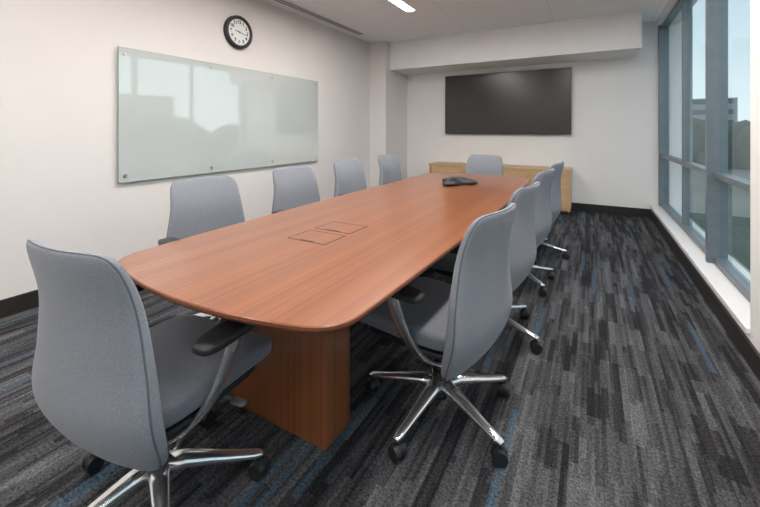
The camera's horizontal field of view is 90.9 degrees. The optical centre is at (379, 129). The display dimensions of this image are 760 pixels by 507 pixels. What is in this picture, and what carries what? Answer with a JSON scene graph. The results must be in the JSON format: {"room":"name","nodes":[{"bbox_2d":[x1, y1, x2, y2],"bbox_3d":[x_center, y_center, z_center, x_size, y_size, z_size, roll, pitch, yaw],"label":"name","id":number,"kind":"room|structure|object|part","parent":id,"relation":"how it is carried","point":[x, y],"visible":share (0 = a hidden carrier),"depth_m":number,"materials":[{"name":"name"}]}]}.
{"room":"conference room","nodes":[
{"label":"conference room","id":0,"kind":"room"},
{"bbox_2d":[0,0,369,299],"bbox_3d":[-1.900,-0.145,3.689,0.100,2.790,8.750,0,0,29],"label":"wall","id":1,"kind":"structure","parent":0,"point":[60,188],"depth_m":3.02,"materials":[{"name":"paint"}]},
{"bbox_2d":[0,289,38,318],"bbox_3d":[-2.064,1.190,3.282,0.015,0.120,7.680,0,0,29],"label":"baseboard","id":2,"kind":"structure","parent":1,"relation":"attached to","point":[23,302],"depth_m":2.56,"materials":[{"name":"plastic"}]},
{"bbox_2d":[118,46,317,182],"bbox_3d":[-1.528,-0.125,4.202,0.040,1.126,2.576,0,0,29],"label":"whiteboard","id":3,"kind":"object","parent":1,"relation":"attached to","point":[178,116],"visible":1,"depth_m":3.77,"materials":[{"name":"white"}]},
{"bbox_2d":[223,15,252,48],"bbox_3d":[-1.562,-1.080,4.135,0.048,0.364,0.364,0,0,29],"label":"wall clock","id":4,"kind":"object","parent":1,"relation":"attached to","point":[237,31],"visible":1,"depth_m":4.11,"materials":[{"name":"black plastic"}]},
{"bbox_2d":[0,210,759,506],"bbox_3d":[0.067,1.300,2.576,4.620,0.100,8.750,0,0,29],"label":"floor","id":5,"kind":"structure","parent":0,"point":[636,394],"depth_m":1.61,"materials":[{"name":"grey carpet"}]},
{"bbox_2d":[26,239,271,506],"bbox_3d":[-0.756,0.781,1.256,0.704,0.937,0.687,0,0,24],"label":"office chair","id":6,"kind":"object","parent":5,"relation":"on","point":[129,393],"visible":0.98,"depth_m":1.00,"materials":[{"name":"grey fabric"}]},
{"bbox_3d":[-0.841,0.637,1.065,0.537,0.645,0.178,0,0,25],"label":"backrest","id":7,"kind":"part","parent":6,"relation":"part of","materials":[{"name":"grey fabric"}]},
{"bbox_3d":[-0.719,0.829,1.331,0.500,0.103,0.520,0,0,25],"label":"seat","id":8,"kind":"part","parent":6,"relation":"part of","materials":[{"name":"fabric"}]},
{"bbox_3d":[-0.554,0.905,1.284,0.240,0.012,0.030,0,0,25],"label":"lever","id":9,"kind":"part","parent":6,"relation":"part of","materials":[{"name":"grey plastic"}]},
{"bbox_2d":[158,175,244,321],"bbox_3d":[-0.937,0.781,2.271,0.686,0.937,0.718,0,0,41],"label":"office chair","id":10,"kind":"object","parent":5,"relation":"on","point":[199,205],"visible":0.27,"depth_m":2.40,"materials":[{"name":"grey fabric"}]},
{"bbox_3d":[-1.123,0.637,2.430,0.178,0.645,0.537,0,0,40],"label":"backrest","id":11,"kind":"part","parent":10,"relation":"part of","materials":[{"name":"grey fabric"}]},
{"bbox_2d":[271,165,319,213],"bbox_3d":[-0.549,0.781,3.036,0.696,0.937,0.698,0,0,37],"label":"office chair","id":12,"kind":"object","parent":5,"relation":"on","point":[294,186],"visible":0.2,"depth_m":3.15,"materials":[{"name":"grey fabric"}]},
{"bbox_2d":[118,172,529,450],"bbox_3d":[0.270,0.880,2.731,1.184,0.741,3.660,0,0,29],"label":"conference table","id":13,"kind":"object","parent":5,"relation":"on","point":[304,275],"visible":0.91,"depth_m":1.53,"materials":[{"name":"brown wood"}]},
{"bbox_3d":[-0.300,0.510,1.784,0.212,0.002,0.152,0,0,29],"label":"hatch lid","id":14,"kind":"part","parent":13,"relation":"part of","materials":[{"name":"brown wood"}]},
{"bbox_3d":[-0.202,0.510,1.958,0.212,0.002,0.152,0,0,29],"label":"hatch lid","id":15,"kind":"part","parent":13,"relation":"part of","materials":[{"name":"brown wood"}]},
{"bbox_2d":[442,176,477,185],"bbox_3d":[0.752,0.472,3.518,0.333,0.071,0.364,0,0,10],"label":"phone","id":16,"kind":"object","parent":13,"relation":"on","point":[453,180],"visible":1,"depth_m":3.44,"materials":[{"name":"black plastic"}]},
{"bbox_2d":[333,159,366,196],"bbox_3d":[-0.125,0.782,3.739,0.682,0.936,0.705,0,0,35],"label":"office chair","id":17,"kind":"object","parent":5,"relation":"on","point":[349,173],"visible":0.24,"depth_m":3.86,"materials":[{"name":"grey fabric"}]},
{"bbox_2d":[370,41,406,187],"bbox_3d":[0.174,-0.145,6.928,0.320,2.790,0.870,0,0,30],"label":"wall column","id":18,"kind":"structure","parent":5,"relation":"on","point":[388,88],"depth_m":6.59,"materials":[{"name":"white paint"}]},
{"bbox_2d":[378,155,411,185],"bbox_3d":[0.293,0.781,4.515,0.699,0.937,0.720,0,0,31],"label":"office chair","id":19,"kind":"object","parent":5,"relation":"on","point":[389,167],"visible":0.23,"depth_m":4.62,"materials":[{"name":"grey fabric"}]},
{"bbox_2d":[360,203,515,467],"bbox_3d":[0.269,0.782,1.670,0.685,0.936,0.705,0,0,38],"label":"office chair","id":20,"kind":"object","parent":5,"relation":"on","point":[448,327],"visible":0.9,"depth_m":1.45,"materials":[{"name":"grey fabric"}]},
{"bbox_3d":[0.211,0.829,1.721,0.520,0.103,0.500,0,0,38],"label":"seat","id":21,"kind":"part","parent":20,"relation":"part of","materials":[{"name":"fabric"}]},
{"bbox_3d":[0.440,0.637,1.539,0.178,0.645,0.537,0,0,38],"label":"backrest","id":22,"kind":"part","parent":20,"relation":"part of","materials":[{"name":"grey fabric"}]},
{"bbox_2d":[465,155,503,175],"bbox_3d":[1.173,0.781,4.429,0.698,0.937,0.668,0,0,29],"label":"office chair","id":23,"kind":"object","parent":5,"relation":"on","point":[476,164],"visible":0.2,"depth_m":4.65,"materials":[{"name":"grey fabric"}]},
{"bbox_2d":[431,181,542,353],"bbox_3d":[0.670,0.781,2.341,0.691,0.937,0.701,0,0,38],"label":"office chair","id":24,"kind":"object","parent":5,"relation":"on","point":[522,243],"visible":0.4,"depth_m":2.11,"materials":[{"name":"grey fabric"}]},
{"bbox_3d":[0.603,0.829,2.394,0.520,0.103,0.500,0,0,38],"label":"seat","id":25,"kind":"part","parent":24,"relation":"part of","materials":[{"name":"fabric"}]},
{"bbox_3d":[0.835,0.637,2.216,0.178,0.645,0.537,0,0,38],"label":"backrest","id":26,"kind":"part","parent":24,"relation":"part of","materials":[{"name":"grey fabric"}]},
{"bbox_2d":[429,161,571,214],"bbox_3d":[1.912,0.915,6.142,2.200,0.670,0.485,0,0,29],"label":"credenza","id":27,"kind":"object","parent":5,"relation":"on","point":[526,171],"visible":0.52,"depth_m":5.76,"materials":[{"name":"brown wood"}]},
{"bbox_2d":[501,169,554,296],"bbox_3d":[1.088,0.781,3.134,0.686,0.937,0.718,0,0,38],"label":"office chair","id":28,"kind":"object","parent":5,"relation":"on","point":[543,216],"visible":0.38,"depth_m":2.87,"materials":[{"name":"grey fabric"}]},
{"bbox_3d":[1.280,0.637,2.982,0.178,0.645,0.537,0,0,38],"label":"backrest","id":29,"kind":"part","parent":28,"relation":"part of","materials":[{"name":"grey fabric"}]},
{"bbox_2d":[503,161,569,264],"bbox_3d":[1.532,0.781,3.787,0.699,0.937,0.704,0,0,38],"label":"office chair","id":30,"kind":"object","parent":5,"relation":"on","point":[556,202],"visible":0.21,"depth_m":3.57,"materials":[{"name":"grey fabric"}]},
{"bbox_3d":[1.693,0.637,3.661,0.178,0.645,0.537,0,0,38],"label":"backrest","id":31,"kind":"part","parent":30,"relation":"part of","materials":[{"name":"grey fabric"}]},
{"bbox_2d":[261,0,668,42],"bbox_3d":[0.067,-1.590,2.576,4.620,0.100,8.750,0,0,29],"label":"ceiling","id":32,"kind":"structure","parent":0,"point":[379,20],"depth_m":4.90,"materials":[{"name":"tile"}]},
{"bbox_2d":[273,0,364,34],"bbox_3d":[-1.227,-1.536,4.371,0.120,0.008,3.800,0,0,29],"label":"ceiling vent","id":33,"kind":"object","parent":32,"relation":"in","point":[284,2],"visible":1,"depth_m":5.05,"materials":[{"name":"grey plastic"}]},
{"bbox_2d":[388,0,415,11],"bbox_3d":[-0.581,-1.534,3.075,0.134,0.012,4.004,0,0,29],"label":"recessed light","id":34,"kind":"object","parent":32,"relation":"in","point":[401,4],"visible":1,"depth_m":4.60,"materials":[{"name":"white"}]},
{"bbox_2d":[407,20,681,211],"bbox_3d":[2.240,-0.145,6.316,4.520,2.790,0.100,0,0,29],"label":"wall","id":35,"kind":"structure","parent":0,"point":[611,150],"depth_m":5.67,"materials":[{"name":"paint"}]},
{"bbox_2d":[445,67,571,134],"bbox_3d":[2.083,-0.450,6.302,2.040,1.040,0.076,0,0,29],"label":"tv","id":36,"kind":"object","parent":35,"relation":"attached to","point":[528,101],"visible":1,"depth_m":6.20,"materials":[{"name":"black plastic"}]},
{"bbox_2d":[390,10,641,74],"bbox_3d":[1.948,-1.300,6.022,3.660,0.480,0.700,0,0,29],"label":"soffit","id":37,"kind":"object","parent":35,"relation":"attached to","point":[612,36],"depth_m":5.56,"materials":[{"name":"white paint"}]},
{"bbox_2d":[571,203,649,217],"bbox_3d":[1.848,1.190,5.972,4.145,0.120,0.885,0,0,29],"label":"baseboard","id":38,"kind":"structure","parent":35,"relation":"attached to","point":[639,212],"depth_m":5.56,"materials":[{"name":"plastic"}]},
{"bbox_2d":[651,0,759,352],"bbox_3d":[1.899,-0.145,1.539,0.310,2.790,8.550,0,0,29],"label":"wall","id":39,"kind":"structure","parent":0,"point":[753,276],"depth_m":1.94,"materials":[{"name":"white paint"}]},
{"bbox_2d":[650,205,749,333],"bbox_3d":[1.804,1.080,1.593,0.130,0.030,8.550,0,0,29],"label":"window sill","id":40,"kind":"structure","parent":39,"relation":"attached to","point":[733,300],"depth_m":2.74,"materials":[{"name":"white paint"}]},
{"bbox_2d":[658,0,749,301],"bbox_3d":[3.040,-0.203,3.606,0.130,2.535,3.830,0,0,29],"label":"mullions","id":41,"kind":"object","parent":39,"relation":"attached to","point":[714,244],"visible":1,"depth_m":3.01,"materials":[{"name":"metal"}]},
{"bbox_2d":[650,209,759,381],"bbox_3d":[1.754,1.190,1.613,0.015,0.120,8.535,0,0,29],"label":"baseboard","id":42,"kind":"structure","parent":39,"relation":"attached to","point":[751,355],"depth_m":2.47,"materials":[{"name":"plastic"}]},
{"label":"outside","id":43,"kind":"structure","parent":0,"visible":0},
{"bbox_2d":[693,169,749,272],"bbox_3d":[198.771,9.350,42.650,296.000,0.200,570.000,0,0,30],"label":"ground","id":44,"kind":"structure","parent":43,"point":[738,199],"depth_m":40.94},
{"bbox_2d":[693,97,737,123],"bbox_3d":[103.873,-0.250,122.732,16.060,19.000,16.060,0,0,30],"label":"office building","id":45,"kind":"structure","parent":44,"relation":"on","point":[698,104],"depth_m":112.85,"materials":[{"name":"concrete"}]},
{"bbox_2d":[693,117,749,169],"bbox_3d":[60.227,3.192,9.019,84.305,16.167,201.119,0,0,30],"label":"tree line","id":46,"kind":"object","parent":44,"relation":"on","point":[739,131],"visible":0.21,"depth_m":88.01,"materials":[{"name":"green plant"}]}
]}

